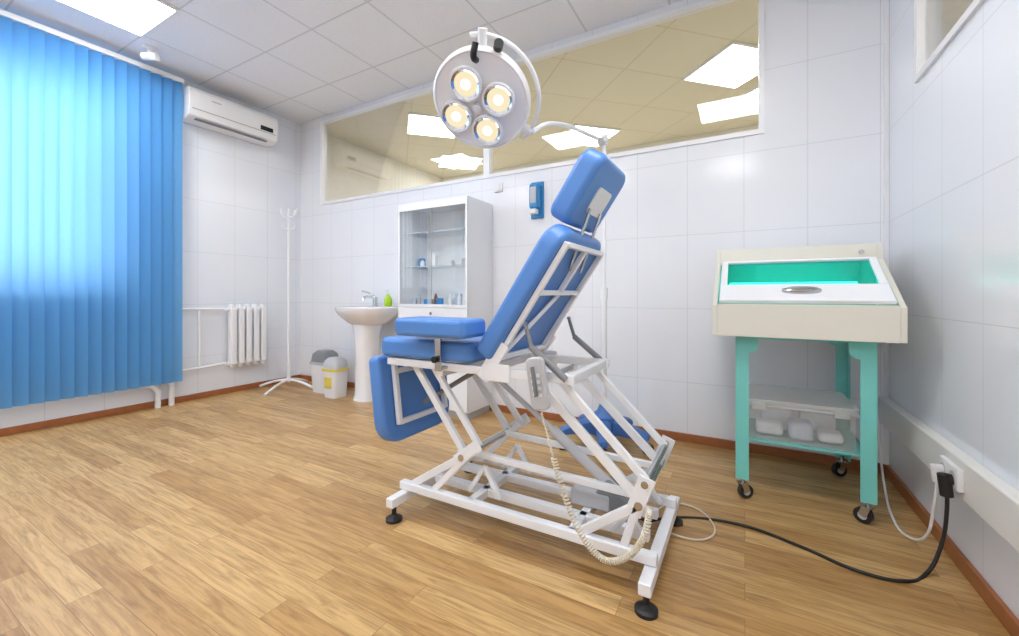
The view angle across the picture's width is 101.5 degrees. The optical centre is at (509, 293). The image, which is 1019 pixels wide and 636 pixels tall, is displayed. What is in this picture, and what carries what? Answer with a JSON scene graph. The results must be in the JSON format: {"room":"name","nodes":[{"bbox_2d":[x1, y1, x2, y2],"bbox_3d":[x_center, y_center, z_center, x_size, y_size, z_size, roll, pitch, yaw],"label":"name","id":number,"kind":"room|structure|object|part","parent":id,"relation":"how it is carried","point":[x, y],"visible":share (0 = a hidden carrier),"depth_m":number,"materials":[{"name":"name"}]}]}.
{"room":"operating room","nodes":[
{"label":"operating room","id":0,"kind":"room"},
{"bbox_2d":[0,80,442,428],"bbox_3d":[-3.327,-0.500,3.663,0.300,3.000,8.300,0,0,29],"label":"wall","id":1,"kind":"structure","parent":0,"point":[234,190],"depth_m":4.24,"materials":[{"name":"white tile"}]},
{"bbox_2d":[0,9,183,408],"bbox_3d":[-3.828,-0.578,2.321,0.150,2.725,3.370,0,0,29],"label":"vertical blinds","id":2,"kind":"object","parent":1,"relation":"attached to","point":[91,134],"visible":1,"depth_m":3.20,"materials":[{"name":"blue fabric"}]},
{"bbox_3d":[-3.789,-1.920,2.299,0.060,0.040,3.370,0,0,29],"label":"head rail","id":3,"kind":"part","parent":2,"relation":"part of","materials":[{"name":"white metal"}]},
{"bbox_2d":[0,374,300,436],"bbox_3d":[-3.841,0.973,2.432,0.018,0.055,5.650,0,0,29],"label":"baseboard","id":4,"kind":"structure","parent":1,"relation":"attached to","point":[114,411],"depth_m":3.45,"materials":[{"name":"brown wood"}]},
{"bbox_2d":[182,303,266,371],"bbox_3d":[-2.969,0.420,3.851,0.140,0.640,1.380,0,0,29],"label":"radiator","id":5,"kind":"object","parent":1,"relation":"attached to","point":[247,325],"visible":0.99,"depth_m":4.21,"materials":[{"name":"white metal"}]},
{"bbox_2d":[182,86,277,146],"bbox_3d":[-2.763,-1.740,4.145,0.208,0.290,0.825,0,0,29],"label":"air conditioner","id":6,"kind":"object","parent":1,"relation":"attached to","point":[200,108],"visible":0.94,"depth_m":4.04,"materials":[{"name":"white plastic"}]},
{"bbox_2d":[0,0,682,123],"bbox_3d":[-1.567,-2.040,1.145,5.404,0.080,5.810,0,0,29],"label":"ceiling","id":7,"kind":"structure","parent":0,"point":[299,61],"depth_m":3.23,"materials":[{"name":"tile"}]},
{"bbox_2d":[55,0,179,37],"bbox_3d":[-2.722,-1.990,2.804,0.600,0.020,0.600,0,0,30],"label":"ceiling light","id":8,"kind":"object","parent":7,"relation":"in","point":[137,17],"depth_m":2.92,"materials":[{"name":"white plastic"}]},
{"bbox_2d":[140,44,159,60],"bbox_3d":[-2.913,-1.948,3.371,0.123,0.105,0.110,0,0,30],"label":"ceiling sensor","id":9,"kind":"object","parent":7,"relation":"attached to","point":[151,54],"depth_m":3.35,"materials":[{"name":"white plastic"}]},
{"bbox_2d":[0,381,1010,635],"bbox_3d":[-1.567,1.040,1.145,5.404,0.080,5.810,0,0,29],"label":"floor","id":10,"kind":"structure","parent":0,"point":[248,512],"depth_m":1.67,"materials":[{"name":"brown wood"}]},
{"bbox_2d":[140,382,174,407],"bbox_3d":[-3.102,0.870,3.635,0.044,0.261,0.289,0,0,29],"label":"pipe","id":11,"kind":"object","parent":10,"relation":"on","point":[171,394],"visible":0.58,"depth_m":3.66,"materials":[{"name":"white metal"}]},
{"bbox_2d":[259,207,312,395],"bbox_3d":[-2.347,0.047,4.393,0.471,1.900,0.499,0,0,-35],"label":"coat stand","id":12,"kind":"object","parent":10,"relation":"on","point":[288,379],"visible":0.98,"depth_m":4.39,"materials":[{"name":"white metal"}]},
{"bbox_3d":[-2.311,0.942,4.550,0.026,0.109,0.307,0,0,10],"label":"leg","id":13,"kind":"part","parent":12,"relation":"part of","materials":[{"name":"white metal"}]},
{"bbox_3d":[-2.187,0.942,4.376,0.293,0.109,0.127,0,0,29],"label":"leg","id":14,"kind":"part","parent":12,"relation":"part of","materials":[{"name":"white metal"}]},
{"bbox_2d":[309,349,337,393],"bbox_3d":[-1.903,0.790,4.293,0.254,0.420,0.230,0,0,29],"label":"waste bin","id":15,"kind":"object","parent":10,"relation":"on","point":[318,357],"visible":0.61,"depth_m":4.21,"materials":[{"name":"white plastic"}]},
{"bbox_3d":[-1.903,0.635,4.293,0.240,0.109,0.216,0,0,29],"label":"lid","id":16,"kind":"part","parent":15,"relation":"part of","materials":[{"name":"grey plastic"}]},
{"bbox_2d":[322,357,348,398],"bbox_3d":[-1.699,0.810,4.064,0.212,0.380,0.192,0,0,29],"label":"waste bin","id":17,"kind":"object","parent":10,"relation":"on","point":[335,369],"visible":1,"depth_m":4.00,"materials":[{"name":"white plastic"}]},
{"bbox_3d":[-1.699,0.669,4.064,0.200,0.099,0.180,0,0,29],"label":"lid","id":18,"kind":"part","parent":17,"relation":"part of","materials":[{"name":"grey plastic"}]},
{"bbox_2d":[334,290,397,401],"bbox_3d":[-1.354,0.480,3.983,0.630,1.039,0.476,0,0,29],"label":"pedestal sink","id":19,"kind":"object","parent":10,"relation":"on","point":[366,322],"visible":0.95,"depth_m":3.87,"materials":[{"name":"white ceramic"}]},
{"bbox_2d":[334,306,397,325],"bbox_3d":[-1.354,0.221,3.983,0.630,0.198,0.476,0,0,29],"label":"basin","id":20,"kind":"object","parent":19,"relation":"in","point":[354,315],"depth_m":3.81,"materials":[{"name":"white ceramic"}]},
{"bbox_2d":[361,290,377,306],"bbox_3d":[-1.421,0.044,4.143,0.121,0.167,0.195,0,0,29],"label":"faucet","id":21,"kind":"object","parent":19,"relation":"on","point":[375,299],"depth_m":4.17,"materials":[{"name":"silver metal"}]},
{"bbox_2d":[384,290,391,306],"bbox_3d":[-1.185,0.043,4.059,0.076,0.159,0.078,0,0,29],"label":"soap bottle","id":22,"kind":"object","parent":19,"relation":"on","point":[387,300],"visible":1,"depth_m":4.03,"materials":[{"name":"green plastic"}]},
{"bbox_2d":[398,196,492,418],"bbox_3d":[-0.561,0.115,3.587,0.730,1.770,0.398,0,0,29],"label":"tall cabinet","id":23,"kind":"object","parent":10,"relation":"on","point":[445,246],"visible":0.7,"depth_m":3.58,"materials":[{"name":"white metal"}]},
{"bbox_2d":[417,295,420,303],"bbox_3d":[-0.800,0.054,3.680,0.034,0.092,0.034,0,0,29],"label":"medicine bottle","id":24,"kind":"object","parent":23,"relation":"on","point":[418,298],"depth_m":3.67,"materials":[{"name":"grey plastic"}]},
{"bbox_3d":[-0.645,-0.330,3.439,0.730,0.880,0.018,0,0,29],"label":"glass door frame","id":25,"kind":"part","parent":23,"relation":"part of","materials":[{"name":"white metal"}]},
{"bbox_3d":[-0.645,0.205,3.439,0.730,0.180,0.018,0,0,29],"label":"drawer","id":26,"kind":"part","parent":23,"relation":"part of","materials":[{"name":"white metal"}]},
{"bbox_3d":[-0.645,0.615,3.439,0.730,0.630,0.018,0,0,29],"label":"door","id":27,"kind":"part","parent":23,"relation":"part of","materials":[{"name":"white metal"}]},
{"bbox_2d":[457,294,460,304],"bbox_3d":[-0.405,0.048,3.367,0.034,0.104,0.034,0,0,29],"label":"medicine bottle","id":28,"kind":"object","parent":23,"relation":"on","point":[459,297],"depth_m":3.35,"materials":[{"name":"white plastic"}]},
{"bbox_2d":[369,148,682,620],"bbox_3d":[0.022,0.228,1.858,1.322,1.543,0.696,0,0,29],"label":"chair","id":29,"kind":"object","parent":10,"relation":"on","point":[411,391],"visible":0.98,"depth_m":1.71,"materials":[{"name":"blue leather"}]},
{"bbox_2d":[369,355,448,441],"bbox_3d":[-0.498,0.503,2.155,0.123,0.420,0.500,0,0,29],"label":"cushion","id":30,"kind":"object","parent":29,"relation":"on","point":[397,391],"depth_m":1.98,"materials":[{"name":"blue leather"}]},
{"bbox_3d":[-0.453,0.464,2.129,0.063,0.310,0.364,0,0,29],"label":"leg frame","id":31,"kind":"part","parent":29,"relation":"part of","materials":[{"name":"white metal"}]},
{"bbox_2d":[382,335,485,362],"bbox_3d":[-0.259,0.242,2.019,0.520,0.085,0.500,0,0,29],"label":"seat cushion","id":32,"kind":"object","parent":29,"relation":"on","point":[398,347],"depth_m":1.80,"materials":[{"name":"blue leather"}]},
{"bbox_3d":[-0.306,0.270,1.713,0.028,0.028,0.020,0,0,29],"label":"armrest knob","id":33,"kind":"part","parent":29,"relation":"part of","materials":[{"name":"black plastic"}]},
{"bbox_3d":[-0.059,0.325,1.906,0.920,0.065,0.450,0,0,29],"label":"seat frame","id":34,"kind":"part","parent":29,"relation":"part of","materials":[{"name":"white metal"}]},
{"bbox_2d":[478,224,600,358],"bbox_3d":[0.151,-0.001,1.787,0.383,0.528,0.500,0,0,29],"label":"backrest cushion","id":35,"kind":"object","parent":29,"relation":"on","point":[564,258],"depth_m":1.63,"materials":[{"name":"blue leather"}]},
{"bbox_3d":[0.169,0.066,1.777,0.352,0.517,0.442,0,0,29],"label":"backrest frame","id":36,"kind":"part","parent":29,"relation":"part of","materials":[{"name":"white metal"}]},
{"bbox_2d":[550,148,624,232],"bbox_3d":[0.328,-0.407,1.687,0.218,0.273,0.360,0,0,29],"label":"cushion","id":37,"kind":"object","parent":29,"relation":"on","point":[594,182],"depth_m":1.56,"materials":[{"name":"blue leather"}]},
{"bbox_2d":[526,357,652,565],"bbox_3d":[0.251,0.551,1.409,0.440,0.649,0.082,0,0,25],"label":"remote control","id":38,"kind":"object","parent":29,"relation":"hanging from","point":[535,366],"visible":1,"depth_m":1.45,"materials":[{"name":"grey plastic"}]},
{"bbox_3d":[0.276,0.649,1.390,0.382,0.454,0.079,0,0,22],"label":"coiled cord","id":39,"kind":"part","parent":38,"relation":"part of","materials":[{"name":"beige plastic"}]},
{"bbox_3d":[0.362,-0.366,1.679,0.065,0.094,0.160,0,0,29],"label":"headrest plate","id":40,"kind":"part","parent":29,"relation":"part of","materials":[{"name":"white plastic"}]},
{"bbox_3d":[0.418,0.802,1.653,0.138,0.129,0.080,0,0,29],"label":"actuator motor","id":41,"kind":"part","parent":29,"relation":"part of","materials":[{"name":"grey plastic"}]},
{"bbox_2d":[433,27,653,454],"bbox_3d":[0.260,-0.112,2.454,1.504,2.223,0.586,0,0,-38],"label":"lamp","id":42,"kind":"object","parent":10,"relation":"on","point":[482,96],"visible":0.91,"depth_m":2.08,"materials":[{"name":"white metal"}]},
{"bbox_3d":[-0.162,-0.939,2.095,0.044,0.052,0.052,0,0,15],"label":"knob","id":43,"kind":"part","parent":42,"relation":"part of","materials":[{"name":"white plastic"}]},
{"bbox_3d":[-0.137,-0.978,2.097,0.492,0.380,0.398,0,0,29],"label":"lamp dish","id":44,"kind":"part","parent":42,"relation":"part of","materials":[{"name":"white metal"}]},
{"bbox_3d":[0.362,-0.929,2.462,0.037,0.166,0.726,0,0,44],"label":"arm","id":45,"kind":"part","parent":42,"relation":"part of","materials":[{"name":"white metal"}]},
{"bbox_3d":[0.474,0.848,2.709,0.290,0.114,0.099,0,0,-4],"label":"leg","id":46,"kind":"part","parent":42,"relation":"part of","materials":[{"name":"blue metal"}]},
{"bbox_3d":[0.565,0.848,2.853,0.099,0.114,0.290,0,0,-21],"label":"leg","id":47,"kind":"part","parent":42,"relation":"part of","materials":[{"name":"blue metal"}]},
{"bbox_3d":[0.582,0.848,2.577,0.099,0.114,0.290,0,0,15],"label":"leg","id":48,"kind":"part","parent":42,"relation":"part of","materials":[{"name":"blue metal"}]},
{"bbox_3d":[0.730,0.848,2.810,0.290,0.114,0.099,0,0,-40],"label":"leg","id":49,"kind":"part","parent":42,"relation":"part of","materials":[{"name":"blue metal"}]},
{"bbox_3d":[0.744,0.848,2.647,0.293,0.114,0.099,0,0,29],"label":"leg","id":50,"kind":"part","parent":42,"relation":"part of","materials":[{"name":"blue metal"}]},
{"bbox_2d":[638,472,953,582],"bbox_3d":[1.017,0.820,1.720,1.180,0.375,0.403,0,0,13],"label":"power cable","id":51,"kind":"object","parent":10,"relation":"on","point":[945,480],"visible":0.74,"depth_m":1.48,"materials":[{"name":"black rubber"}]},
{"bbox_3d":[0.688,0.924,1.757,0.512,0.155,0.262,0,0,-38],"label":"beige cord","id":52,"kind":"part","parent":51,"relation":"part of","materials":[{"name":"beige plastic"}]},
{"bbox_2d":[736,336,877,523],"bbox_3d":[1.491,0.600,2.173,0.535,0.800,0.627,0,0,29],"label":"stand","id":53,"kind":"object","parent":10,"relation":"on","point":[866,449],"visible":0.91,"depth_m":2.02,"materials":[{"name":"teal paint"}]},
{"bbox_3d":[1.149,0.557,2.054,0.057,0.695,0.053,0,0,29],"label":"leg","id":54,"kind":"part","parent":53,"relation":"part of","materials":[{"name":"teal paint"}]},
{"bbox_2d":[749,418,859,456],"bbox_3d":[1.486,0.745,2.164,0.529,0.030,0.570,0,0,29],"label":"shelf","id":55,"kind":"object","parent":53,"relation":"attached to","point":[850,446],"depth_m":2.06,"materials":[{"name":"teal paint"}]},
{"bbox_3d":[1.486,0.215,2.164,0.535,0.030,0.580,0,0,29],"label":"frame","id":56,"kind":"part","parent":53,"relation":"part of","materials":[{"name":"teal paint"}]},
{"bbox_2d":[712,243,907,342],"bbox_3d":[1.467,-0.022,2.152,0.710,0.444,0.690,0,0,29],"label":"storage cabinet","id":57,"kind":"object","parent":53,"relation":"on","point":[847,292],"visible":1,"depth_m":1.95,"materials":[{"name":"beige paint"}]},
{"bbox_3d":[1.135,-0.100,2.194,0.030,0.135,0.192,0,0,29],"label":"lid","id":58,"kind":"part","parent":57,"relation":"part of","materials":[{"name":"white plastic"}]},
{"bbox_3d":[1.453,-0.166,2.128,0.650,0.023,0.022,0,0,29],"label":"lid","id":59,"kind":"part","parent":57,"relation":"part of","materials":[{"name":"white plastic"}]},
{"bbox_3d":[1.335,-0.018,1.903,0.150,0.036,0.042,0,0,29],"label":"lid handle","id":60,"kind":"part","parent":57,"relation":"part of","materials":[{"name":"metal"}]},
{"bbox_3d":[1.331,-0.001,1.912,0.650,0.089,0.122,0,0,29],"label":"lid","id":61,"kind":"part","parent":57,"relation":"part of","materials":[{"name":"white ceramic"}]},
{"bbox_2d":[717,304,900,342],"bbox_3d":[1.467,0.123,2.152,0.666,0.153,0.690,0,0,29],"label":"panel","id":62,"kind":"object","parent":57,"relation":"on","point":[839,322],"depth_m":1.83,"materials":[{"name":"beige paint"}]},
{"bbox_3d":[1.674,-0.100,1.889,0.030,0.135,0.192,0,0,29],"label":"lid","id":63,"kind":"part","parent":57,"relation":"part of","materials":[{"name":"white plastic"}]},
{"bbox_3d":[1.823,0.557,2.274,0.057,0.695,0.053,0,0,29],"label":"leg","id":64,"kind":"part","parent":53,"relation":"part of","materials":[{"name":"teal paint"}]},
{"bbox_3d":[1.565,0.557,1.819,0.057,0.695,0.053,0,0,29],"label":"leg","id":65,"kind":"part","parent":53,"relation":"part of","materials":[{"name":"teal paint"}]},
{"bbox_2d":[877,402,943,541],"bbox_3d":[1.765,0.572,1.903,0.068,0.865,0.861,0,0,29],"label":"power cord","id":66,"kind":"object","parent":10,"relation":"on","point":[934,467],"visible":0.71,"depth_m":1.59,"materials":[{"name":"white plastic"}]},
{"bbox_2d":[386,0,757,177],"bbox_3d":[1.576,-2.040,4.238,7.830,0.080,2.670,0,0,30],"label":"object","id":67,"kind":"structure","parent":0,"point":[632,83],"depth_m":4.23,"materials":[{"name":"beige glass"}]},
{"bbox_2d":[406,112,454,138],"bbox_3d":[-0.907,-1.990,4.936,0.600,0.020,0.600,0,0,-15],"label":"ceiling light","id":68,"kind":"object","parent":67,"relation":"in","point":[422,124],"depth_m":4.93,"materials":[{"name":"white plastic"}]},
{"bbox_2d":[438,153,482,169],"bbox_3d":[-0.752,-1.990,6.285,0.600,0.020,0.600,0,0,-15],"label":"ceiling light","id":69,"kind":"object","parent":67,"relation":"in","point":[454,161],"depth_m":6.23,"materials":[{"name":"white plastic"}]},
{"bbox_2d":[556,123,620,146],"bbox_3d":[0.981,-1.990,5.247,0.600,0.020,0.600,0,0,-15],"label":"ceiling light","id":70,"kind":"object","parent":67,"relation":"in","point":[571,137],"depth_m":5.21,"materials":[{"name":"white plastic"}]},
{"bbox_2d":[682,41,757,88],"bbox_3d":[1.974,-1.990,3.651,0.600,0.020,0.600,0,0,-15],"label":"ceiling light","id":71,"kind":"object","parent":67,"relation":"in","point":[735,64],"depth_m":3.66,"materials":[{"name":"white plastic"}]},
{"bbox_2d":[731,86,757,106],"bbox_3d":[2.664,-1.990,4.100,0.600,0.020,0.600,0,0,-15],"label":"ceiling light","id":72,"kind":"object","parent":67,"relation":"in","point":[750,98],"depth_m":4.22,"materials":[{"name":"white plastic"}]},
{"bbox_2d":[301,0,883,463],"bbox_3d":[-0.157,-0.500,3.639,5.404,3.000,0.080,0,0,29],"label":"wall","id":73,"kind":"structure","parent":0,"point":[814,176],"depth_m":2.79,"materials":[{"name":"white tile"}]},
{"bbox_2d":[494,182,502,192],"bbox_3d":[-0.096,-0.910,3.547,0.080,0.080,0.020,0,0,29],"label":"wall switch","id":74,"kind":"object","parent":73,"relation":"attached to","point":[498,187],"visible":1,"depth_m":3.54,"materials":[{"name":"white plastic"}]},
{"bbox_2d":[324,0,727,201],"bbox_3d":[-0.262,-1.478,3.675,4.225,0.885,0.004,0,0,29],"label":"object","id":75,"kind":"object","parent":73,"relation":"attached to","point":[356,147],"visible":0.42,"depth_m":4.44,"materials":[{"name":"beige glass"}]},
{"bbox_2d":[529,181,543,218],"bbox_3d":[0.205,-0.757,3.328,0.110,0.295,0.105,0,0,29],"label":"soap dispenser","id":76,"kind":"object","parent":73,"relation":"attached to","point":[536,189],"visible":1,"depth_m":3.31,"materials":[{"name":"blue plastic"}]},
{"bbox_3d":[0.193,-0.655,3.306,0.060,0.040,0.055,0,0,29],"label":"push lever","id":77,"kind":"part","parent":76,"relation":"part of","materials":[{"name":"white plastic"}]},
{"bbox_2d":[320,0,763,204],"bbox_3d":[-0.262,-1.478,3.674,4.285,0.945,0.062,0,0,29],"label":"frame","id":78,"kind":"object","parent":73,"relation":"attached to","point":[702,5],"visible":0.73,"depth_m":3.13,"materials":[{"name":"white plastic"}]},
{"bbox_2d":[300,375,883,472],"bbox_3d":[-0.181,0.973,3.596,5.204,0.055,0.018,0,0,29],"label":"baseboard","id":79,"kind":"structure","parent":73,"relation":"attached to","point":[698,439],"depth_m":2.68,"materials":[{"name":"brown wood"}]},
{"bbox_2d":[884,0,888,464],"bbox_3d":[2.092,-0.527,2.309,0.020,2.945,0.020,0,0,29],"label":"trim","id":80,"kind":"structure","parent":73,"relation":"attached to","point":[886,2],"depth_m":2.30,"materials":[{"name":"white paint"}]},
{"bbox_2d":[443,124,757,181],"bbox_3d":[2.209,-0.500,5.357,7.830,3.000,0.100,0,0,29],"label":"wall","id":81,"kind":"structure","parent":0,"point":[750,127],"depth_m":5.61,"materials":[{"name":"beige paint"}]},
{"bbox_2d":[889,0,1018,618],"bbox_3d":[0.750,-0.500,-0.166,0.080,3.000,5.650,0,0,29],"label":"wall","id":82,"kind":"structure","parent":0,"point":[954,131],"depth_m":1.53,"materials":[{"name":"white tile"}]},
{"bbox_2d":[879,397,1018,552],"bbox_3d":[0.690,0.640,-0.143,0.045,0.140,5.630,0,0,29],"label":"cable trunking","id":83,"kind":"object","parent":82,"relation":"attached to","point":[992,498],"depth_m":1.39,"materials":[{"name":"plastic"}]},
{"bbox_2d":[914,0,984,82],"bbox_3d":[1.359,-1.462,0.954,0.062,0.975,2.200,0,0,29],"label":"frame","id":84,"kind":"object","parent":82,"relation":"attached to","point":[921,66],"visible":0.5,"depth_m":1.89,"materials":[{"name":"white plastic"}]},
{"bbox_2d":[926,0,973,60],"bbox_3d":[1.360,-1.462,0.954,0.004,0.915,2.140,0,0,29],"label":"pane","id":85,"kind":"object","parent":82,"relation":"attached to","point":[941,15],"visible":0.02,"depth_m":1.75,"materials":[{"name":"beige glass"}]},
{"bbox_2d":[884,464,1018,635],"bbox_3d":[0.707,0.973,-0.141,0.018,0.055,5.650,0,0,29],"label":"baseboard","id":86,"kind":"structure","parent":82,"relation":"attached to","point":[1007,618],"depth_m":1.48,"materials":[{"name":"brown wood"}]},
{"bbox_2d":[939,455,963,492],"bbox_3d":[1.577,0.640,1.486,0.020,0.080,0.160,0,0,29],"label":"wall socket","id":87,"kind":"object","parent":82,"relation":"attached to","point":[949,466],"visible":0.73,"depth_m":1.44,"materials":[{"name":"white plastic"}]}
]}

